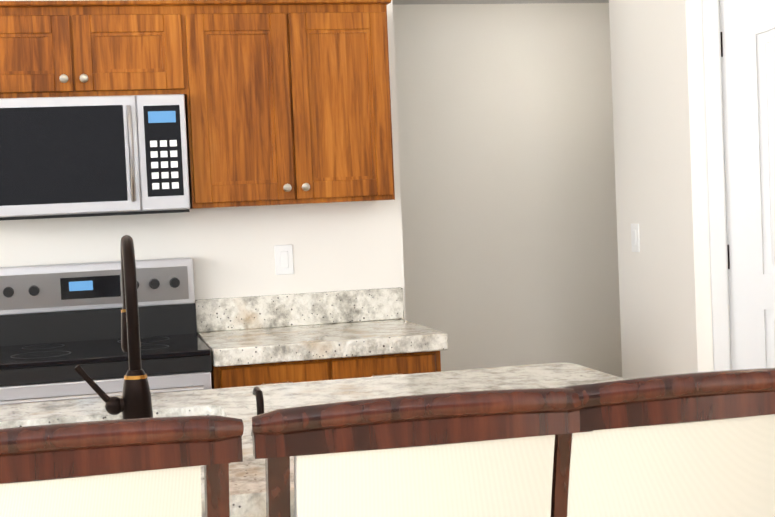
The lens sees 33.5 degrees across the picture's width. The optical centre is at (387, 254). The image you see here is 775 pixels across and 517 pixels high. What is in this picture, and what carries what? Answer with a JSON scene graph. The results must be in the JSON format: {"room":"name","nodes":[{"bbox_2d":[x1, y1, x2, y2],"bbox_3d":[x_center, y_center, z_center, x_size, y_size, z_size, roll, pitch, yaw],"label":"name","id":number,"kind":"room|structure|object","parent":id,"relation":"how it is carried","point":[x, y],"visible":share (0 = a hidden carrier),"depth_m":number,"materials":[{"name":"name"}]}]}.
{"room":"kitchen","nodes":[
{"label":"kitchen","id":0,"kind":"room"},
{"bbox_2d":[0,0,405,319],"bbox_3d":[-3.425,-0.035,4.370,7.130,2.777,0.120,-3,3,-13],"label":"wall","id":1,"kind":"structure","parent":0,"point":[337,246],"depth_m":5.00,"materials":[{"name":"paint"}]},
{"bbox_2d":[0,0,191,97],"bbox_3d":[-1.139,-0.725,4.658,0.780,0.330,0.327,-3,3,-13],"label":"upper cabinet","id":2,"kind":"object","parent":1,"relation":"attached to","point":[77,48],"depth_m":4.52,"materials":[{"name":"brown wood"}]},
{"bbox_2d":[0,94,189,220],"bbox_3d":[-1.108,-0.345,4.614,0.750,0.417,0.450,-3,3,-13],"label":"over-the-range microwave","id":3,"kind":"object","parent":2,"relation":"attached to","point":[80,156],"visible":1,"depth_m":4.46,"materials":[{"name":"silver metal"}]},
{"bbox_2d":[274,244,293,274],"bbox_3d":[-0.403,0.018,5.024,0.072,0.116,0.009,-3,3,-13],"label":"light switch","id":4,"kind":"object","parent":1,"relation":"attached to","point":[284,264],"visible":1,"depth_m":5.02,"materials":[{"name":"white plastic"}]},
{"bbox_2d":[185,0,394,208],"bbox_3d":[-0.386,-0.561,4.842,0.750,0.741,0.327,-3,3,-13],"label":"upper cabinet","id":5,"kind":"object","parent":1,"relation":"attached to","point":[287,101],"depth_m":4.68,"materials":[{"name":"brown wood"}]},
{"bbox_2d":[195,287,402,330],"bbox_3d":[-1.130,0.256,4.848,2.450,0.125,0.025,-3,3,-13],"label":"backsplash","id":6,"kind":"structure","parent":1,"relation":"attached to","point":[293,310],"depth_m":5.02,"materials":[{"name":"grey stone"}]},
{"bbox_2d":[392,0,608,4],"bbox_3d":[0.166,-1.260,5.852,4.080,0.060,1.180,-3,3,-13],"label":"ceiling","id":7,"kind":"structure","parent":0,"point":[400,2],"depth_m":6.48,"materials":[{"name":"paint"}]},
{"bbox_2d":[392,3,621,377],"bbox_3d":[-0.002,-0.279,6.528,4.200,2.777,0.150,-3,3,-13],"label":"wall","id":8,"kind":"structure","parent":0,"point":[507,175],"depth_m":6.60,"materials":[{"name":"paint"}]},
{"bbox_2d":[609,0,697,378],"bbox_3d":[1.103,-0.267,5.141,0.110,2.777,0.700,-3,3,-13],"label":"wall","id":9,"kind":"structure","parent":0,"point":[650,96],"depth_m":5.10,"materials":[{"name":"paint"}]},
{"bbox_2d":[631,224,639,251],"bbox_3d":[1.016,-0.071,5.291,0.009,0.116,0.072,-3,3,-13],"label":"light switch","id":10,"kind":"object","parent":9,"relation":"attached to","point":[635,241],"visible":1,"depth_m":5.28,"materials":[{"name":"white plastic"}]},
{"bbox_2d":[685,0,713,371],"bbox_3d":[1.210,-0.257,4.794,0.159,2.777,0.126,-3,3,-13],"label":"wall","id":11,"kind":"structure","parent":0,"point":[697,120],"depth_m":4.77,"materials":[{"name":"paint"}]},
{"bbox_3d":[-1.372,1.442,1.478,9.640,0.100,9.450,-3,3,-13],"label":"floor","id":12,"kind":"structure","parent":0,"visible":0},
{"bbox_2d":[0,257,211,404],"bbox_3d":[-1.013,0.635,4.525,0.764,1.195,0.730,-3,3,-13],"label":"range","id":13,"kind":"object","parent":12,"relation":"on","point":[59,323],"visible":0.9,"depth_m":4.72,"materials":[{"name":"grey metal"}]},
{"bbox_2d":[0,415,243,516],"bbox_3d":[-0.496,0.775,2.061,0.515,1.112,0.635,-3,3,-13],"label":"bar stool","id":14,"kind":"object","parent":12,"relation":"on","point":[142,467],"visible":1,"depth_m":1.77,"materials":[{"name":"brown wood"}]},
{"bbox_2d":[0,363,623,516],"bbox_3d":[-0.480,0.839,2.749,2.380,0.915,1.270,-3,3,-13],"label":"kitchen island","id":15,"kind":"object","parent":12,"relation":"on","point":[247,486],"visible":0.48,"depth_m":3.19,"materials":[{"name":"stone"}]},
{"bbox_2d":[74,235,152,418],"bbox_3d":[-0.577,0.173,2.685,0.152,0.426,0.245,-3,3,-13],"label":"faucet","id":16,"kind":"object","parent":15,"relation":"on","point":[134,401],"visible":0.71,"depth_m":2.60,"materials":[{"name":"black metal"}]},
{"bbox_2d":[251,387,263,435],"bbox_3d":[-0.269,0.326,2.698,0.044,0.095,0.098,-3,3,-13],"label":"soap dispenser","id":17,"kind":"object","parent":15,"relation":"on","point":[257,392],"visible":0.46,"depth_m":2.67,"materials":[{"name":"black metal"}]},
{"bbox_2d":[211,351,440,388],"bbox_3d":[-0.251,0.772,4.769,0.802,0.855,0.617,-3,3,-13],"label":"base cabinet","id":18,"kind":"object","parent":12,"relation":"on","point":[430,361],"depth_m":4.45,"materials":[{"name":"brown wood"}]},
{"bbox_2d":[197,319,447,366],"bbox_3d":[-0.261,0.315,4.734,0.819,0.059,0.652,-3,3,-13],"label":"countertop","id":19,"kind":"structure","parent":18,"relation":"on","point":[250,346],"depth_m":4.48,"materials":[{"name":"grey stone"}]},
{"bbox_2d":[252,387,592,516],"bbox_3d":[0.027,0.747,2.185,0.515,1.112,0.635,-3,3,-11],"label":"bar stool","id":20,"kind":"object","parent":12,"relation":"on","point":[486,453],"visible":0.96,"depth_m":1.89,"materials":[{"name":"beige fabric"}]},
{"bbox_2d":[551,368,774,516],"bbox_3d":[0.427,0.725,2.279,0.515,1.112,0.635,-3,3,-13],"label":"bar stool","id":21,"kind":"object","parent":12,"relation":"on","point":[699,444],"visible":0.75,"depth_m":1.98,"materials":[{"name":"beige fabric"}]},
{"bbox_3d":[1.570,-1.314,4.549,0.684,0.677,0.614,-3,3,-13],"label":"wall","id":22,"kind":"structure","parent":0,"visible":0},
{"bbox_2d":[702,0,731,370],"bbox_3d":[1.626,0.047,4.601,0.914,2.152,0.128,-1,3,28],"label":"door frame","id":23,"kind":"structure","parent":22,"relation":"attached to","point":[716,183],"depth_m":4.73,"materials":[{"name":"white wood"}]},
{"bbox_2d":[720,0,774,369],"bbox_3d":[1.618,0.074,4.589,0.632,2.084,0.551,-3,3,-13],"label":"pantry door","id":24,"kind":"structure","parent":22,"relation":"in","point":[747,33],"depth_m":4.71,"materials":[{"name":"white wood"}]}
]}

